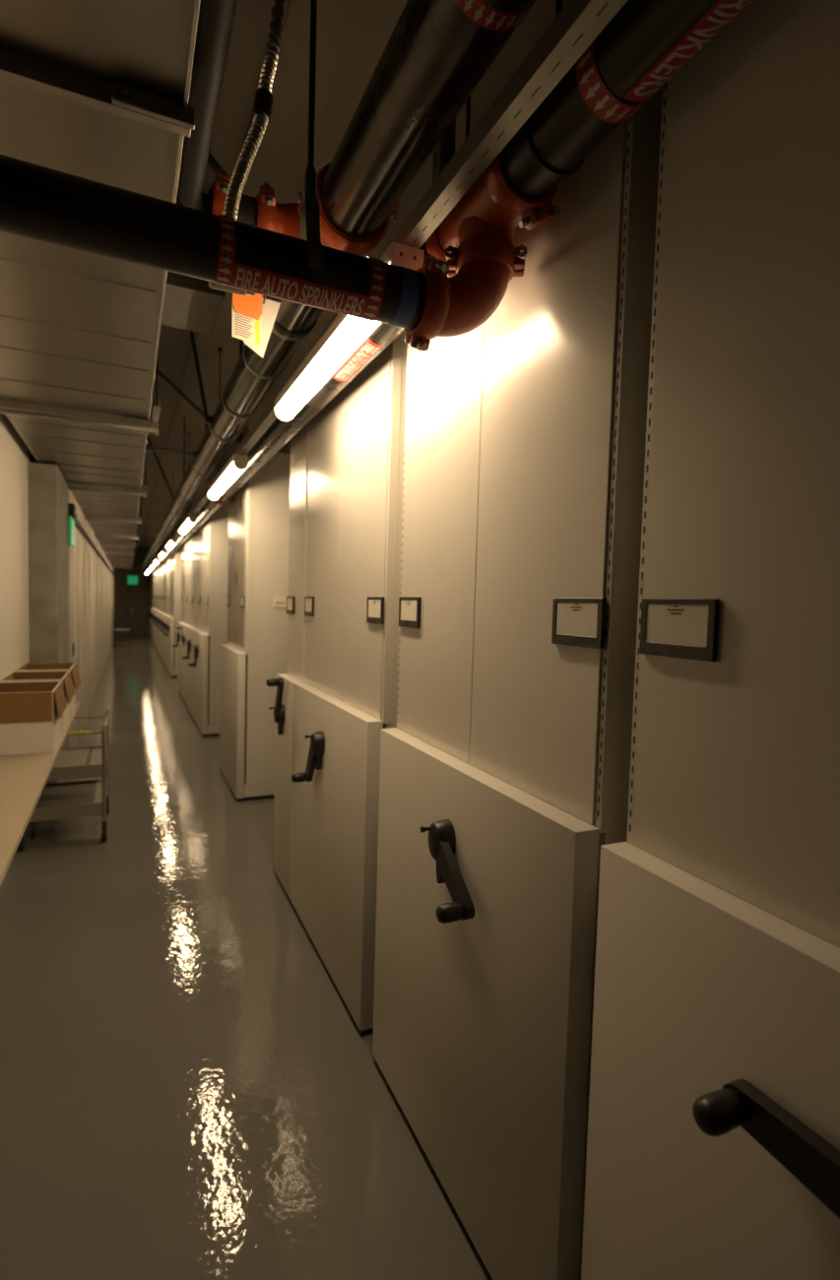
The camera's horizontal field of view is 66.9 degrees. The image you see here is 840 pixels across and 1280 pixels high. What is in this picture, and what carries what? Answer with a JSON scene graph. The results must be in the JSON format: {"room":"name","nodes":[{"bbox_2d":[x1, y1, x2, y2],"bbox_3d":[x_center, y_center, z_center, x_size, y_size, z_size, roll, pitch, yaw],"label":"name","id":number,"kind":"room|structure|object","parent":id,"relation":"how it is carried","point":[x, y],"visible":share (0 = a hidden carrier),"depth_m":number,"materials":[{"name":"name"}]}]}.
{"room":"archive storage room","nodes":[
{"label":"archive storage room","id":0,"kind":"room"},
{"bbox_2d":[0,412,115,747],"bbox_3d":[-6.430,-1.048,12.521,0.358,3.300,24.600,0,4,-25],"label":"wall","id":1,"kind":"structure","parent":0,"point":[92,585],"depth_m":4.34,"materials":[{"name":"white paint"}]},
{"bbox_2d":[27,461,68,783],"bbox_3d":[-2.819,-0.049,4.849,0.184,2.385,0.950,0,4,-25],"label":"pillar","id":2,"kind":"structure","parent":1,"relation":"attached to","point":[47,488],"depth_m":4.41,"materials":[{"name":"paint"}]},
{"bbox_2d":[67,503,75,547],"bbox_3d":[-2.900,-0.957,5.305,0.045,0.340,0.300,0,4,-25],"label":"exit sign","id":3,"kind":"object","parent":2,"relation":"attached to","point":[71,506],"visible":1,"depth_m":5.22,"materials":[{"name":"green plastic"}]},
{"bbox_2d":[73,513,115,575],"bbox_3d":[-6.623,-1.612,13.440,0.048,0.048,17.900,0,4,-25],"label":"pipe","id":4,"kind":"object","parent":1,"relation":"attached to","point":[78,522],"visible":0.8,"depth_m":7.35,"materials":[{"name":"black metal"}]},
{"bbox_2d":[113,547,161,635],"bbox_3d":[-9.780,-1.828,24.545,4.500,3.300,0.100,0,4,-25],"label":"wall","id":5,"kind":"structure","parent":0,"point":[121,575],"depth_m":23.94,"materials":[{"name":"grey paint"}]},
{"bbox_2d":[128,575,137,584],"bbox_3d":[-10.815,-2.276,23.951,0.340,0.360,0.050,0,4,-25],"label":"exit sign","id":6,"kind":"object","parent":5,"relation":"attached to","point":[132,579],"visible":1,"depth_m":23.93,"materials":[{"name":"green plastic"}]},
{"bbox_2d":[127,580,146,635],"bbox_3d":[-10.696,-1.202,24.069,0.680,2.050,0.077,0,4,-25],"label":"door","id":7,"kind":"structure","parent":5,"relation":"in","point":[136,594],"depth_m":24.09,"materials":[{"name":"metal"}]},
{"bbox_2d":[0,635,490,1279],"bbox_3d":[-2.856,0.933,9.449,4.500,0.100,33.600,0,4,-25],"label":"floor","id":8,"kind":"structure","parent":0,"point":[188,1090],"depth_m":2.05,"materials":[{"name":"grey concrete"}]},
{"bbox_2d":[0,701,80,886],"bbox_3d":[-1.609,0.944,2.398,0.314,0.750,4.470,0,4,-25],"label":"work table","id":9,"kind":"object","parent":8,"relation":"on","point":[24,778],"visible":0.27,"depth_m":2.42,"materials":[{"name":"beige laminate"}]},
{"bbox_2d":[0,681,66,755],"bbox_3d":[-1.923,0.373,3.111,0.313,0.288,0.402,0,4,-25],"label":"storage box","id":10,"kind":"object","parent":9,"relation":"on","point":[31,713],"visible":1,"depth_m":2.96,"materials":[{"name":"cardboard"}]},
{"bbox_2d":[0,671,74,732],"bbox_3d":[-2.129,0.342,3.567,0.320,0.289,0.400,0,4,-25],"label":"storage box","id":11,"kind":"object","parent":9,"relation":"on","point":[65,677],"visible":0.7,"depth_m":3.67,"materials":[{"name":"brown cardboard"}]},
{"bbox_2d":[15,662,80,715],"bbox_3d":[-2.353,0.307,4.055,0.320,0.289,0.475,0,4,-25],"label":"storage box","id":12,"kind":"object","parent":9,"relation":"on","point":[72,668],"visible":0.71,"depth_m":4.15,"materials":[{"name":"brown cardboard"}]},
{"bbox_2d":[17,709,109,851],"bbox_3d":[-2.223,0.852,4.012,0.460,0.714,0.619,0,4,-25],"label":"utility cart","id":13,"kind":"object","parent":8,"relation":"on","point":[89,798],"visible":0.68,"depth_m":3.90,"materials":[{"name":"silver metal"}]},
{"bbox_2d":[28,778,107,822],"bbox_3d":[-2.228,1.006,4.021,0.440,0.078,0.548,0,4,-25],"label":"shelf","id":14,"kind":"object","parent":13,"relation":"attached to","point":[76,799],"depth_m":3.91,"materials":[{"name":"beige metal"}]},
{"bbox_2d":[47,745,107,780],"bbox_3d":[-2.221,0.771,4.007,0.440,0.078,0.548,0,4,-25],"label":"shelf","id":15,"kind":"object","parent":13,"relation":"attached to","point":[74,762],"depth_m":3.88,"materials":[{"name":"beige metal"}]},
{"bbox_2d":[114,606,132,645],"bbox_3d":[-8.834,-0.413,18.960,0.514,1.163,0.699,0,4,-25],"label":"trolley","id":16,"kind":"object","parent":8,"relation":"on","point":[129,610],"visible":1,"depth_m":18.75,"materials":[{"name":"grey metal"}]},
{"bbox_2d":[146,573,151,635],"bbox_3d":[-9.023,-1.429,24.279,2.604,2.577,0.946,0,4,-25],"label":"shelving unit","id":17,"kind":"object","parent":8,"relation":"on","point":[151,573],"visible":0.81,"depth_m":23.71,"materials":[{"name":"beige metal"}]},
{"bbox_2d":[146,572,152,637],"bbox_3d":[-8.625,-1.368,23.413,2.604,2.577,0.946,0,4,-25],"label":"shelving unit","id":18,"kind":"object","parent":8,"relation":"on","point":[152,572],"visible":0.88,"depth_m":22.75,"materials":[{"name":"beige metal"}]},
{"bbox_2d":[147,571,153,639],"bbox_3d":[-8.186,-1.301,22.456,2.604,2.577,0.946,0,4,-25],"label":"shelving unit","id":19,"kind":"object","parent":8,"relation":"on","point":[153,571],"visible":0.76,"depth_m":21.85,"materials":[{"name":"beige metal"}]},
{"bbox_2d":[148,570,154,640],"bbox_3d":[-7.788,-1.240,21.590,2.604,2.577,0.946,0,4,-25],"label":"shelving unit","id":20,"kind":"object","parent":8,"relation":"on","point":[154,570],"visible":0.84,"depth_m":21.03,"materials":[{"name":"beige metal"}]},
{"bbox_2d":[149,569,155,642],"bbox_3d":[-7.391,-1.180,20.723,2.604,2.577,0.946,0,4,-25],"label":"shelving unit","id":21,"kind":"object","parent":8,"relation":"on","point":[155,569],"visible":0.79,"depth_m":20.25,"materials":[{"name":"beige metal"}]},
{"bbox_2d":[150,567,157,646],"bbox_3d":[-6.993,-1.119,19.857,2.604,2.577,0.946,0,4,-25],"label":"shelving unit","id":22,"kind":"object","parent":8,"relation":"on","point":[157,567],"visible":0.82,"depth_m":19.49,"materials":[{"name":"beige metal"}]},
{"bbox_2d":[151,566,158,648],"bbox_3d":[-6.554,-1.052,18.900,2.604,2.577,0.946,0,4,-25],"label":"shelving unit","id":23,"kind":"object","parent":8,"relation":"on","point":[158,566],"visible":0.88,"depth_m":18.27,"materials":[{"name":"beige metal"}]},
{"bbox_2d":[152,565,160,649],"bbox_3d":[-6.157,-0.991,18.034,2.604,2.577,0.946,0,4,-25],"label":"shelving unit","id":24,"kind":"object","parent":8,"relation":"on","point":[159,565],"visible":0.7,"depth_m":17.54,"materials":[{"name":"beige metal"}]},
{"bbox_2d":[154,564,161,653],"bbox_3d":[-5.759,-0.930,17.168,2.604,2.577,0.946,0,4,-25],"label":"shelving unit","id":25,"kind":"object","parent":8,"relation":"on","point":[158,616],"visible":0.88,"depth_m":16.62,"materials":[{"name":"beige metal"}]},
{"bbox_2d":[155,561,164,657],"bbox_3d":[-5.361,-0.870,16.302,2.604,2.577,0.946,0,4,-25],"label":"shelving unit","id":26,"kind":"object","parent":8,"relation":"on","point":[162,563],"visible":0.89,"depth_m":15.70,"materials":[{"name":"beige metal"}]},
{"bbox_2d":[157,559,166,661],"bbox_3d":[-4.922,-0.803,15.345,2.604,2.577,0.946,0,4,-25],"label":"shelving unit","id":27,"kind":"object","parent":8,"relation":"on","point":[164,582],"visible":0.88,"depth_m":14.83,"materials":[{"name":"beige metal"}]},
{"bbox_2d":[159,557,168,665],"bbox_3d":[-4.525,-0.742,14.479,2.604,2.577,0.946,0,4,-25],"label":"shelving unit","id":28,"kind":"object","parent":8,"relation":"on","point":[166,596],"visible":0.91,"depth_m":14.00,"materials":[{"name":"beige metal"}]},
{"bbox_2d":[161,554,171,669],"bbox_3d":[-4.127,-0.681,13.613,2.604,2.577,0.946,0,4,-25],"label":"shelving unit","id":29,"kind":"object","parent":8,"relation":"on","point":[169,556],"visible":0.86,"depth_m":13.10,"materials":[{"name":"beige metal"}]},
{"bbox_2d":[163,543,182,677],"bbox_3d":[-3.729,-0.620,12.746,2.604,2.577,0.946,0,4,-25],"label":"shelving unit","id":30,"kind":"object","parent":8,"relation":"on","point":[176,555],"visible":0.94,"depth_m":11.88,"materials":[{"name":"beige metal"}]},
{"bbox_2d":[172,539,187,697],"bbox_3d":[-2.608,-0.449,10.302,2.604,2.577,0.946,0,4,-25],"label":"shelving unit","id":31,"kind":"object","parent":8,"relation":"on","point":[178,645],"visible":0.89,"depth_m":9.83,"materials":[{"name":"beige metal"}]},
{"bbox_2d":[176,533,192,707],"bbox_3d":[-2.212,-0.389,9.440,2.604,2.577,0.946,0,4,-25],"label":"shelving unit","id":32,"kind":"object","parent":8,"relation":"on","point":[184,628],"visible":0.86,"depth_m":8.91,"materials":[{"name":"beige metal"}]},
{"bbox_2d":[182,526,199,720],"bbox_3d":[-1.817,-0.328,8.579,2.604,2.577,0.946,0,4,-25],"label":"shelving unit","id":33,"kind":"object","parent":8,"relation":"on","point":[196,535],"visible":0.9,"depth_m":8.03,"materials":[{"name":"beige metal"}]},
{"bbox_2d":[188,503,229,736],"bbox_3d":[-1.421,-0.268,7.717,2.604,2.577,0.946,0,4,-25],"label":"shelving unit","id":34,"kind":"object","parent":8,"relation":"on","point":[212,633],"visible":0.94,"depth_m":6.87,"materials":[{"name":"beige metal"}]},
{"bbox_2d":[219,452,290,801],"bbox_3d":[-0.380,-0.116,5.574,2.500,2.577,0.958,0,4,-25],"label":"shelving unit","id":35,"kind":"object","parent":8,"relation":"on","point":[255,652],"visible":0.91,"depth_m":4.72,"materials":[{"name":"beige metal"}]},
{"bbox_2d":[265,422,309,901],"bbox_3d":[0.397,0.010,3.757,2.604,2.577,0.377,0,4,-25],"label":"shelving unit","id":36,"kind":"object","parent":8,"relation":"on","point":[299,443],"visible":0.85,"depth_m":3.23,"materials":[{"name":"beige metal"}]},
{"bbox_2d":[289,329,407,1036],"bbox_3d":[0.698,0.056,3.101,2.604,2.577,1.063,0,4,-25],"label":"shelving unit","id":37,"kind":"object","parent":8,"relation":"on","point":[348,693],"visible":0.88,"depth_m":2.39,"materials":[{"name":"beige metal"}]},
{"bbox_2d":[372,85,662,1279],"bbox_3d":[1.171,0.128,2.070,2.604,2.577,0.973,0,4,-25],"label":"shelving unit","id":38,"kind":"object","parent":8,"relation":"on","point":[504,772],"visible":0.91,"depth_m":1.35,"materials":[{"name":"beige metal"}]},
{"bbox_2d":[580,0,839,1279],"bbox_3d":[1.609,0.195,1.116,2.604,2.577,1.000,0,4,-25],"label":"shelving unit","id":39,"kind":"object","parent":8,"relation":"on","point":[713,1143],"visible":0.95,"depth_m":0.88,"materials":[{"name":"beige metal"}]},
{"bbox_2d":[134,0,568,549],"bbox_3d":[-2.758,-2.460,9.256,4.500,0.100,33.600,0,4,-25],"label":"ceiling","id":40,"kind":"structure","parent":0,"point":[352,35],"depth_m":2.42,"materials":[{"name":"concrete"}]},
{"bbox_2d":[0,356,158,437],"bbox_3d":[-1.685,-1.551,3.181,0.705,0.960,0.041,0,4,-25],"label":"hanger","id":41,"kind":"object","parent":40,"relation":"hanging from","point":[155,428],"visible":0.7,"depth_m":3.20,"materials":[{"name":"grey metal"}]},
{"bbox_2d":[68,453,146,498],"bbox_3d":[-2.667,-1.701,5.321,0.705,0.960,0.041,0,4,-25],"label":"hanger","id":42,"kind":"object","parent":40,"relation":"hanging from","point":[144,494],"visible":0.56,"depth_m":5.38,"materials":[{"name":"grey metal"}]},
{"bbox_2d":[85,496,141,525],"bbox_3d":[-3.633,-1.849,7.426,0.705,0.960,0.041,0,4,-25],"label":"hanger","id":43,"kind":"object","parent":40,"relation":"hanging from","point":[139,522],"visible":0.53,"depth_m":7.50,"materials":[{"name":"grey metal"}]},
{"bbox_2d":[95,535,138,540],"bbox_3d":[-4.590,-1.995,9.512,0.705,0.960,0.041,0,4,-25],"label":"hanger","id":44,"kind":"object","parent":40,"relation":"hanging from","point":[137,538],"visible":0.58,"depth_m":9.57,"materials":[{"name":"grey metal"}]},
{"bbox_2d":[0,0,200,569],"bbox_3d":[-4.867,-1.814,10.097,0.703,0.466,25.400,0,4,-25],"label":"air duct","id":45,"kind":"object","parent":44,"relation":"hanging from","point":[99,91],"visible":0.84,"depth_m":1.70,"materials":[{"name":"metal"}]},
{"bbox_2d":[146,435,174,500],"bbox_3d":[-2.841,-1.910,6.941,0.344,0.740,0.032,0,4,-25],"label":"brace","id":46,"kind":"object","parent":40,"relation":"attached to","point":[148,438],"visible":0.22,"depth_m":6.95,"materials":[{"name":"grey metal"}]},
{"bbox_2d":[174,416,192,507],"bbox_3d":[-2.370,-1.790,6.394,0.179,0.890,0.026,0,4,-25],"label":"hanger","id":47,"kind":"object","parent":40,"relation":"hanging from","point":[184,416],"visible":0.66,"depth_m":6.39,"materials":[{"name":"grey metal"}]},
{"bbox_2d":[187,432,190,513],"bbox_3d":[-2.556,-1.786,6.970,0.066,0.973,0.028,0,4,-25],"label":"rod","id":48,"kind":"object","parent":40,"relation":"hanging from","point":[188,433],"visible":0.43,"depth_m":6.96,"materials":[{"name":"grey metal"}]},
{"bbox_2d":[144,0,627,574],"bbox_3d":[-4.439,-1.563,11.028,0.041,0.041,25.100,0,4,-25],"label":"channel","id":49,"kind":"object","parent":48,"relation":"hanging from","point":[579,23],"visible":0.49,"depth_m":1.04,"materials":[{"name":"metal"}]},
{"bbox_2d":[153,557,160,564],"bbox_3d":[-5.595,-1.677,13.532,0.076,0.082,1.222,0,4,-25],"label":"ceiling lamp","id":50,"kind":"object","parent":49,"relation":"attached to","point":[157,560],"visible":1,"depth_m":13.04,"materials":[{"name":"beige plastic"}]},
{"bbox_2d":[159,549,167,558],"bbox_3d":[-4.512,-1.512,11.174,0.076,0.082,1.222,0,4,-25],"label":"ceiling lamp","id":51,"kind":"object","parent":49,"relation":"attached to","point":[162,552],"visible":1,"depth_m":10.76,"materials":[{"name":"beige plastic"}]},
{"bbox_2d":[166,537,177,549],"bbox_3d":[-3.513,-1.359,8.997,0.076,0.082,1.222,0,4,-25],"label":"ceiling lamp","id":52,"kind":"object","parent":49,"relation":"attached to","point":[172,541],"visible":1,"depth_m":8.69,"materials":[{"name":"beige plastic"}]},
{"bbox_2d":[166,540,175,549],"bbox_3d":[-3.514,-1.342,8.999,0.074,0.044,1.200,0,4,-25],"label":"diffuser","id":53,"kind":"object","parent":52,"relation":"attached to","point":[170,544],"depth_m":8.91,"materials":[{"name":"white plastic"}]},
{"bbox_2d":[179,513,196,534],"bbox_3d":[-2.410,-1.190,6.593,0.076,0.082,1.222,0,4,-25],"label":"ceiling lamp","id":54,"kind":"object","parent":49,"relation":"attached to","point":[190,520],"visible":1,"depth_m":6.28,"materials":[{"name":"beige plastic"}]},
{"bbox_2d":[179,517,194,533],"bbox_3d":[-2.411,-1.173,6.595,0.074,0.044,1.200,0,4,-25],"label":"diffuser","id":55,"kind":"object","parent":54,"relation":"attached to","point":[187,523],"depth_m":6.44,"materials":[{"name":"white plastic"}]},
{"bbox_2d":[207,453,248,500],"bbox_3d":[-1.232,-1.010,4.026,0.076,0.082,1.222,0,4,-25],"label":"ceiling lamp","id":56,"kind":"object","parent":49,"relation":"attached to","point":[237,463],"visible":1,"depth_m":3.77,"materials":[{"name":"beige plastic"}]},
{"bbox_2d":[274,313,380,421],"bbox_3d":[-0.294,-0.833,1.984,0.076,0.148,1.146,0,4,-25],"label":"ceiling lamp","id":57,"kind":"object","parent":49,"relation":"attached to","point":[344,337],"depth_m":1.93,"materials":[{"name":"beige plastic"}]},
{"bbox_2d":[275,262,389,420],"bbox_3d":[-0.282,-0.848,1.956,0.074,0.044,1.200,0,4,-25],"label":"diffuser","id":58,"kind":"object","parent":57,"relation":"attached to","point":[349,332],"depth_m":1.92,"materials":[{"name":"white plastic"}]},
{"bbox_2d":[380,241,423,270],"bbox_3d":[-0.008,-0.799,1.359,0.076,0.128,0.237,0,4,-25],"label":"metal plate","id":59,"kind":"object","parent":49,"relation":"attached to","point":[397,254],"depth_m":1.40,"materials":[{"name":"beige"}]},
{"bbox_2d":[160,192,225,334],"bbox_3d":[-1.182,-1.806,3.073,0.406,0.412,0.512,0,4,-25],"label":"duct","id":60,"kind":"object","parent":40,"relation":"hanging from","point":[189,302],"visible":0.26,"depth_m":3.04,"materials":[{"name":"grey metal"}]},
{"bbox_2d":[189,330,207,430],"bbox_3d":[-1.390,-1.700,3.984,0.174,0.740,0.032,0,4,-25],"label":"brace","id":61,"kind":"object","parent":40,"relation":"attached to","point":[191,332],"visible":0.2,"depth_m":3.98,"materials":[{"name":"grey metal"}]},
{"bbox_2d":[141,0,290,542],"bbox_3d":[-3.943,-2.433,9.596,0.035,0.025,25.000,0,4,-25],"label":"conduit","id":62,"kind":"object","parent":40,"relation":"attached to","point":[286,7],"visible":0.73,"depth_m":5.33,"materials":[{"name":"grey metal"}]},
{"bbox_2d":[218,347,222,472],"bbox_3d":[-1.474,-1.621,4.612,0.066,0.973,0.028,0,4,-25],"label":"rod","id":63,"kind":"object","parent":40,"relation":"hanging from","point":[220,349],"visible":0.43,"depth_m":4.60,"materials":[{"name":"grey metal"}]},
{"bbox_2d":[221,339,257,418],"bbox_3d":[-0.892,-1.564,3.175,0.179,0.890,0.026,0,4,-25],"label":"hanger","id":64,"kind":"object","parent":40,"relation":"hanging from","point":[240,341],"visible":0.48,"depth_m":3.18,"materials":[{"name":"grey metal"}]},
{"bbox_2d":[140,0,535,571],"bbox_3d":[-4.389,-1.726,10.466,0.534,0.225,27.900,0,4,-25],"label":"pipe","id":65,"kind":"object","parent":64,"relation":"hanging from","point":[436,53],"visible":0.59,"depth_m":1.33,"materials":[{"name":"metal"}]},
{"bbox_2d":[145,444,196,457],"bbox_3d":[-1.697,-1.294,4.367,0.341,0.050,0.032,0,4,-25],"label":"brace","id":66,"kind":"object","parent":65,"relation":"attached to","point":[149,447],"visible":0.8,"depth_m":4.35,"materials":[{"name":"grey metal"}]},
{"bbox_2d":[157,369,211,424],"bbox_3d":[-1.343,-1.385,3.586,0.339,0.280,0.032,0,4,-25],"label":"brace","id":67,"kind":"object","parent":65,"relation":"attached to","point":[207,417],"visible":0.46,"depth_m":3.59,"materials":[{"name":"grey metal"}]},
{"bbox_2d":[206,152,243,193],"bbox_3d":[-0.521,-1.300,1.897,0.294,0.270,0.032,0,4,-25],"label":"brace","id":68,"kind":"object","parent":65,"relation":"attached to","point":[212,162],"visible":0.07,"depth_m":1.84,"materials":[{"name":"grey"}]},
{"bbox_2d":[235,425,249,443],"bbox_3d":[-1.016,-1.236,3.915,0.226,0.152,0.152,0,4,-25],"label":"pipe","id":69,"kind":"object","parent":65,"relation":"attached to","point":[241,436],"visible":0.34,"depth_m":3.85,"materials":[{"name":"black metal"}]},
{"bbox_2d":[231,293,262,345],"bbox_3d":[-0.463,-0.935,1.707,0.085,0.262,0.007,-1,4,-41],"label":"tag","id":70,"kind":"object","parent":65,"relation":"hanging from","point":[246,310],"visible":0.89,"depth_m":1.71,"materials":[{"name":"orange paper"}]},
{"bbox_2d":[243,295,280,358],"bbox_3d":[-0.432,-0.932,1.776,0.106,0.269,0.047,-1,4,-35],"label":"tag","id":71,"kind":"object","parent":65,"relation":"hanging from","point":[270,308],"visible":0.33,"depth_m":1.80,"materials":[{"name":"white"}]},
{"bbox_2d":[222,0,286,220],"bbox_3d":[-0.294,-1.280,1.214,0.161,1.183,0.049,-1,4,-36],"label":"conduit","id":72,"kind":"object","parent":40,"relation":"hanging from","point":[263,101],"visible":0.74,"depth_m":1.21,"materials":[{"name":"grey metal"}]},
{"bbox_2d":[208,281,255,295],"bbox_3d":[-0.359,-0.679,1.218,0.084,0.023,0.027,0,4,-25],"label":"fitting","id":73,"kind":"object","parent":72,"relation":"attached to","point":[212,285],"visible":0.37,"depth_m":1.21,"materials":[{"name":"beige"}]},
{"bbox_2d":[299,0,322,269],"bbox_3d":[-0.188,-1.248,1.136,0.026,1.249,0.103,0,4,-25],"label":"hanger","id":74,"kind":"object","parent":40,"relation":"hanging from","point":[309,226],"visible":0.78,"depth_m":1.15,"materials":[{"name":"metal"}]},
{"bbox_2d":[0,154,527,351],"bbox_3d":[-0.413,-0.701,1.072,1.380,0.229,0.170,1,3,-25],"label":"pipe","id":75,"kind":"object","parent":74,"relation":"hanging from","point":[37,202],"visible":1,"depth_m":1.09,"materials":[{"name":"black metal"}]},
{"bbox_2d":[431,117,455,185],"bbox_3d":[0.064,-1.425,1.440,0.070,0.915,0.060,0,4,-25],"label":"hanger","id":76,"kind":"object","parent":40,"relation":"hanging from","point":[443,152],"visible":0.14,"depth_m":1.44,"materials":[{"name":"grey metal"}]},
{"bbox_2d":[465,95,470,138],"bbox_3d":[0.087,-1.382,1.211,0.066,0.973,0.028,0,4,-25],"label":"rod","id":77,"kind":"object","parent":40,"relation":"hanging from","point":[468,115],"visible":0.2,"depth_m":1.24,"materials":[{"name":"grey metal"}]},
{"bbox_2d":[519,0,584,180],"bbox_3d":[0.246,-1.332,1.078,0.129,1.050,0.016,0,4,-25],"label":"hanger","id":78,"kind":"object","parent":40,"relation":"hanging from","point":[531,155],"visible":0.38,"depth_m":1.09,"materials":[{"name":"black metal"}]},
{"bbox_2d":[148,0,751,574],"bbox_3d":[-4.098,-1.536,10.574,0.199,0.207,25.612,0,4,-25],"label":"pipe","id":79,"kind":"object","parent":78,"relation":"hanging from","point":[646,42],"visible":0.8,"depth_m":1.03,"materials":[{"name":"black metal"}]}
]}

